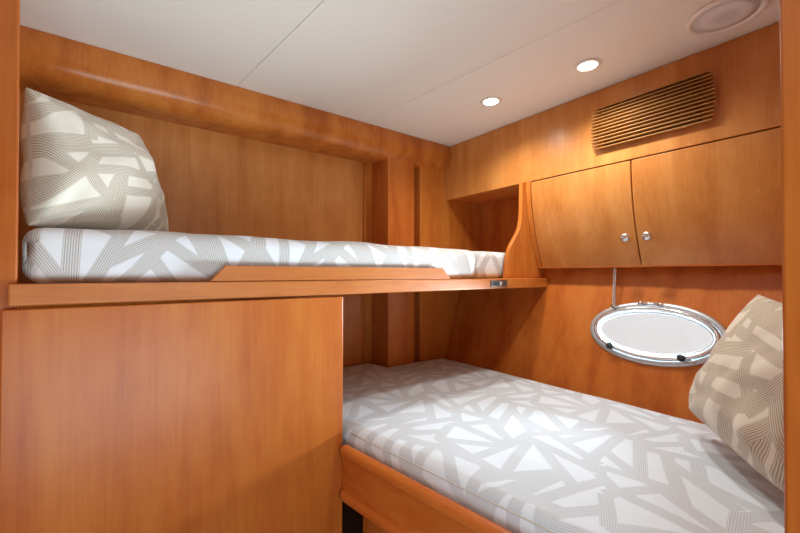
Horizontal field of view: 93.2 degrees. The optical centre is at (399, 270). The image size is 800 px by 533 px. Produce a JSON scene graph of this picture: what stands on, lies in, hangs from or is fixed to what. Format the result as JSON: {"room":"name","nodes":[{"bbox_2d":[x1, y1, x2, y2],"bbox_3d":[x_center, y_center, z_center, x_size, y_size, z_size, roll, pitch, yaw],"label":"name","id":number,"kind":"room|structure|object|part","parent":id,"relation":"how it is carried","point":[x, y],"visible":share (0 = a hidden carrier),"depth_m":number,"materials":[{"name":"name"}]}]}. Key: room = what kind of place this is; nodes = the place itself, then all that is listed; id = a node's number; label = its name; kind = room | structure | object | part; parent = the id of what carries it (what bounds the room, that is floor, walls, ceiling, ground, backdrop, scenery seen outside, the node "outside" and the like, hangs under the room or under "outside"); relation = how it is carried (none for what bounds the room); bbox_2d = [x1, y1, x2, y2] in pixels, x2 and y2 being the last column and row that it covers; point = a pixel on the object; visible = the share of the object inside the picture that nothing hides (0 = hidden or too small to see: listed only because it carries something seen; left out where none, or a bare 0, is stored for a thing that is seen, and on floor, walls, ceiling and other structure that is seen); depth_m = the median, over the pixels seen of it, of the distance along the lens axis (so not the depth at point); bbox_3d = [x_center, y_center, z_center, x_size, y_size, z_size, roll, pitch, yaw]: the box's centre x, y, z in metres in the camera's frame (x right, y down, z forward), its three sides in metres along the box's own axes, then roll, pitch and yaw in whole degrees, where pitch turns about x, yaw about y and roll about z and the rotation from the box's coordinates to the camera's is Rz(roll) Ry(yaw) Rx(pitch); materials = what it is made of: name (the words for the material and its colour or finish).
{"room":"boat cabin","nodes":[
{"label":"boat cabin","id":0,"kind":"room"},
{"bbox_2d":[18,89,21,308],"bbox_3d":[-1.147,0.185,1.043,0.030,1.950,0.750,0,-1,-37],"label":"wall","id":1,"kind":"structure","parent":0,"point":[20,89],"depth_m":1.34,"materials":[{"name":"brown wood"}]},
{"bbox_2d":[0,0,19,311],"bbox_3d":[-1.138,0.180,0.571,0.794,1.950,0.015,0,-1,-37],"label":"trim","id":2,"kind":"structure","parent":1,"relation":"attached to","point":[9,9],"depth_m":0.80,"materials":[{"name":"brown wood"}]},
{"bbox_2d":[19,92,362,308],"bbox_3d":[-0.431,0.194,2.079,2.420,1.950,0.040,0,-1,-37],"label":"wall","id":3,"kind":"structure","parent":0,"point":[211,182],"depth_m":1.82,"materials":[{"name":"brown wood"}]},
{"bbox_2d":[20,294,363,366],"bbox_3d":[-0.785,0.625,1.777,1.432,1.078,0.008,0,-1,-37],"label":"trim","id":4,"kind":"structure","parent":3,"relation":"attached to","point":[353,304],"depth_m":2.15,"materials":[{"name":"red wood"}]},
{"bbox_2d":[20,25,450,170],"bbox_3d":[-0.521,-0.705,1.859,1.942,0.155,0.216,0,-1,-37],"label":"trim","id":5,"kind":"structure","parent":3,"relation":"attached to","point":[54,66],"depth_m":1.53,"materials":[{"name":"brown wood"}]},
{"bbox_2d":[7,266,506,306],"bbox_3d":[-0.425,0.037,1.562,1.742,0.092,0.792,0,-1,-37],"label":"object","id":6,"kind":"object","parent":3,"relation":"attached to","point":[243,281],"visible":1,"depth_m":1.09,"materials":[{"name":"brown wood"}]},
{"bbox_2d":[22,228,474,283],"bbox_3d":[-0.404,-0.036,1.490,1.484,0.147,0.560,0,-1,-37],"label":"mattress","id":7,"kind":"object","parent":6,"relation":"on","point":[49,255],"visible":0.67,"depth_m":1.01,"materials":[{"name":"fabric"}]},
{"bbox_2d":[19,87,168,231],"bbox_3d":[-0.872,-0.295,1.115,0.224,0.384,0.462,0,-1,-4],"label":"pillow","id":8,"kind":"object","parent":7,"relation":"on","point":[81,169],"visible":0.88,"depth_m":0.98,"materials":[{"name":"fabric"}]},
{"bbox_2d":[363,162,371,363],"bbox_3d":[-0.191,0.268,2.225,0.051,1.805,0.015,0,-1,-37],"label":"trim","id":9,"kind":"structure","parent":3,"relation":"attached to","point":[367,167],"depth_m":2.22,"materials":[{"name":"brown wood"}]},
{"bbox_2d":[372,156,413,367],"bbox_3d":[-0.046,0.266,2.231,0.187,1.810,0.180,0,-1,-37],"label":"trim","id":10,"kind":"structure","parent":3,"relation":"attached to","point":[392,178],"depth_m":2.16,"materials":[{"name":"red wood"}]},
{"bbox_2d":[414,166,479,361],"bbox_3d":[0.284,0.268,2.489,0.540,1.810,0.167,0,-1,-37],"label":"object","id":11,"kind":"structure","parent":3,"relation":"attached to","point":[439,222],"depth_m":2.35,"materials":[{"name":"brown wood"}]},
{"bbox_2d":[342,501,362,532],"bbox_3d":[-0.087,1.175,0.519,2.500,0.040,2.950,0,-1,-37],"label":"floor","id":12,"kind":"structure","parent":0,"point":[352,521],"depth_m":1.76,"materials":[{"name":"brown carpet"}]},
{"bbox_2d":[0,296,342,532],"bbox_3d":[-0.511,0.622,1.018,0.798,1.076,0.018,0,-1,-37],"label":"panel","id":13,"kind":"object","parent":12,"relation":"on","point":[211,416],"visible":1,"depth_m":0.96,"materials":[{"name":"brown wood"}]},
{"bbox_2d":[340,445,512,532],"bbox_3d":[0.284,0.867,1.375,1.080,0.591,1.900,0,-1,-37],"label":"frame","id":14,"kind":"object","parent":12,"relation":"on","point":[388,500],"visible":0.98,"depth_m":1.06,"materials":[{"name":"brown wood"}]},
{"bbox_3d":[0.212,0.730,0.840,0.036,0.038,1.141,1,-1,-45],"label":"rail","id":15,"kind":"part","parent":14,"relation":"part of","materials":[{"name":"brown wood"}]},
{"bbox_3d":[0.282,0.954,0.890,0.018,0.408,1.143,1,-1,-45],"label":"recessed panel","id":16,"kind":"part","parent":14,"relation":"part of","materials":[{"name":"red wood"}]},
{"bbox_2d":[342,358,783,532],"bbox_3d":[0.301,0.586,1.386,1.099,0.153,1.886,0,-1,-37],"label":"mattress","id":17,"kind":"object","parent":14,"relation":"on","point":[523,455],"visible":0.82,"depth_m":1.06,"materials":[{"name":"fabric"}]},
{"bbox_2d":[688,294,783,491],"bbox_3d":[0.898,0.265,0.943,0.224,0.397,0.464,0,-1,23],"label":"pillow","id":18,"kind":"object","parent":17,"relation":"on","point":[737,393],"visible":0.85,"depth_m":0.89,"materials":[{"name":"fabric"}]},
{"bbox_2d":[20,0,779,146],"bbox_3d":[0.159,-0.813,0.710,3.100,0.040,2.930,0,-1,-37],"label":"ceiling","id":19,"kind":"structure","parent":0,"point":[423,69],"depth_m":1.32,"materials":[{"name":"white paint"}]},
{"bbox_2d":[480,96,501,106],"bbox_3d":[0.421,-0.780,1.748,0.099,0.006,0.099,0,-1,-37],"label":"recessed light","id":20,"kind":"object","parent":19,"relation":"in","point":[490,101],"visible":1,"depth_m":1.74,"materials":[{"name":"white"}]},
{"bbox_3d":[0.421,-0.781,1.748,0.065,0.005,0.065,0,-1,-37],"label":"bulb","id":21,"kind":"part","parent":20,"relation":"part of","materials":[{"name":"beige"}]},
{"bbox_2d":[573,58,601,72],"bbox_3d":[0.718,-0.783,1.446,0.099,0.006,0.099,0,-1,-37],"label":"recessed light","id":22,"kind":"object","parent":19,"relation":"in","point":[590,64],"visible":1,"depth_m":1.44,"materials":[{"name":"white"}]},
{"bbox_3d":[0.718,-0.784,1.446,0.065,0.005,0.065,0,-1,-37],"label":"bulb","id":23,"kind":"part","parent":22,"relation":"part of","materials":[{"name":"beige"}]},
{"bbox_2d":[685,0,769,35],"bbox_3d":[0.999,-0.783,1.161,0.200,0.011,0.200,0,-1,-37],"label":"ceiling speaker","id":24,"kind":"object","parent":19,"relation":"attached to","point":[717,16],"visible":1,"depth_m":1.16,"materials":[{"name":"white plastic"}]},
{"bbox_2d":[480,198,518,252],"bbox_3d":[1.262,-0.392,1.547,0.186,0.788,2.940,0,-1,-37],"label":"wall","id":25,"kind":"structure","parent":0,"point":[498,220],"depth_m":2.47,"materials":[{"name":"red wood"}]},
{"bbox_2d":[446,22,781,277],"bbox_3d":[0.885,-0.373,1.745,0.484,0.818,1.750,0,-1,-37],"label":"upper cabinet","id":26,"kind":"object","parent":25,"relation":"attached to","point":[708,193],"visible":0.88,"depth_m":1.51,"materials":[{"name":"brown wood"}]},
{"bbox_3d":[0.701,-0.205,1.987,0.484,0.486,0.022,0,-1,-37],"label":"panel","id":27,"kind":"part","parent":26,"relation":"part of","materials":[{"name":"brown wood"}]},
{"bbox_3d":[0.846,-0.232,1.757,0.119,0.429,0.460,0,-1,-37],"label":"door","id":28,"kind":"part","parent":26,"relation":"part of","materials":[{"name":"brown wood"}]},
{"bbox_2d":[611,267,616,309],"bbox_3d":[0.954,0.083,1.688,0.030,0.200,0.054,0,-1,23],"label":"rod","id":29,"kind":"object","parent":26,"relation":"hanging from","point":[614,269],"visible":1,"depth_m":1.69,"materials":[{"name":"silver metal"}]},
{"bbox_3d":[0.957,-0.461,1.800,0.304,0.016,1.750,0,-1,-37],"label":"panel","id":30,"kind":"part","parent":26,"relation":"part of","materials":[{"name":"brown wood"}]},
{"bbox_3d":[0.947,-0.138,1.586,0.037,0.038,0.039,0,-1,-37],"label":"knob","id":31,"kind":"part","parent":26,"relation":"part of","materials":[{"name":"silver metal"}]},
{"bbox_3d":[0.995,-0.138,1.522,0.037,0.038,0.039,0,-1,-37],"label":"knob","id":32,"kind":"part","parent":26,"relation":"part of","materials":[{"name":"silver metal"}]},
{"bbox_2d":[590,69,715,149],"bbox_3d":[0.967,-0.611,1.478,0.030,0.176,0.431,0,-1,-37],"label":"air vent","id":33,"kind":"object","parent":26,"relation":"attached to","point":[677,105],"visible":1,"depth_m":1.45,"materials":[{"name":"brown wood"}]},
{"bbox_3d":[1.165,-0.024,1.588,0.223,0.016,1.168,0,-1,-37],"label":"panel","id":34,"kind":"part","parent":26,"relation":"part of","materials":[{"name":"brown wood"}]},
{"bbox_3d":[1.125,-0.236,1.389,0.119,0.429,0.456,0,-1,-37],"label":"door","id":35,"kind":"part","parent":26,"relation":"part of","materials":[{"name":"brown wood"}]},
{"bbox_2d":[445,265,781,424],"bbox_3d":[1.052,0.577,1.379,0.394,1.188,2.940,0,-1,-37],"label":"wall","id":36,"kind":"structure","parent":0,"point":[538,334],"depth_m":1.75,"materials":[{"name":"red wood"}]},
{"bbox_2d":[414,308,414,362],"bbox_3d":[0.031,0.267,2.330,0.056,1.810,0.115,0,-1,-37],"label":"trim","id":37,"kind":"structure","parent":36,"relation":"attached to","point":[414,308],"depth_m":2.30,"materials":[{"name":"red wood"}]},
{"bbox_2d":[470,278,548,287],"bbox_3d":[0.453,0.064,2.126,0.363,0.047,0.615,0,-1,-37],"label":"shelf","id":38,"kind":"object","parent":36,"relation":"attached to","point":[511,282],"visible":0.3,"depth_m":1.87,"materials":[{"name":"brown wood"}]},
{"bbox_2d":[471,251,504,277],"bbox_3d":[0.366,-0.028,2.100,0.464,0.135,0.540,0,-1,-37],"label":"cushion","id":39,"kind":"object","parent":38,"relation":"on","point":[487,264],"visible":0.23,"depth_m":1.81,"materials":[{"name":"fabric"}]},
{"bbox_2d":[590,301,725,366],"bbox_3d":[1.029,0.256,1.549,0.133,0.252,0.496,0,-1,-37],"label":"window","id":40,"kind":"structure","parent":36,"relation":"in","point":[716,329],"depth_m":1.51,"materials":[{"name":"silver metal"}]},
{"bbox_3d":[0.903,0.324,1.628,0.025,0.028,0.029,0,-1,-37],"label":"knob","id":41,"kind":"part","parent":40,"relation":"part of","materials":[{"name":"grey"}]},
{"bbox_3d":[1.057,0.329,1.421,0.025,0.028,0.029,0,-1,-37],"label":"knob","id":42,"kind":"part","parent":40,"relation":"part of","materials":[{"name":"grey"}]},
{"bbox_3d":[1.113,0.183,0.788,1.271,1.949,0.038,0,-1,-37],"label":"wall","id":43,"kind":"structure","parent":0,"visible":0},
{"bbox_2d":[779,0,799,532],"bbox_3d":[0.576,0.180,0.482,0.048,1.949,0.119,0,-1,-37],"label":"trim","id":44,"kind":"structure","parent":43,"relation":"attached to","point":[789,9],"depth_m":0.51,"materials":[{"name":"brown wood"}]}
]}

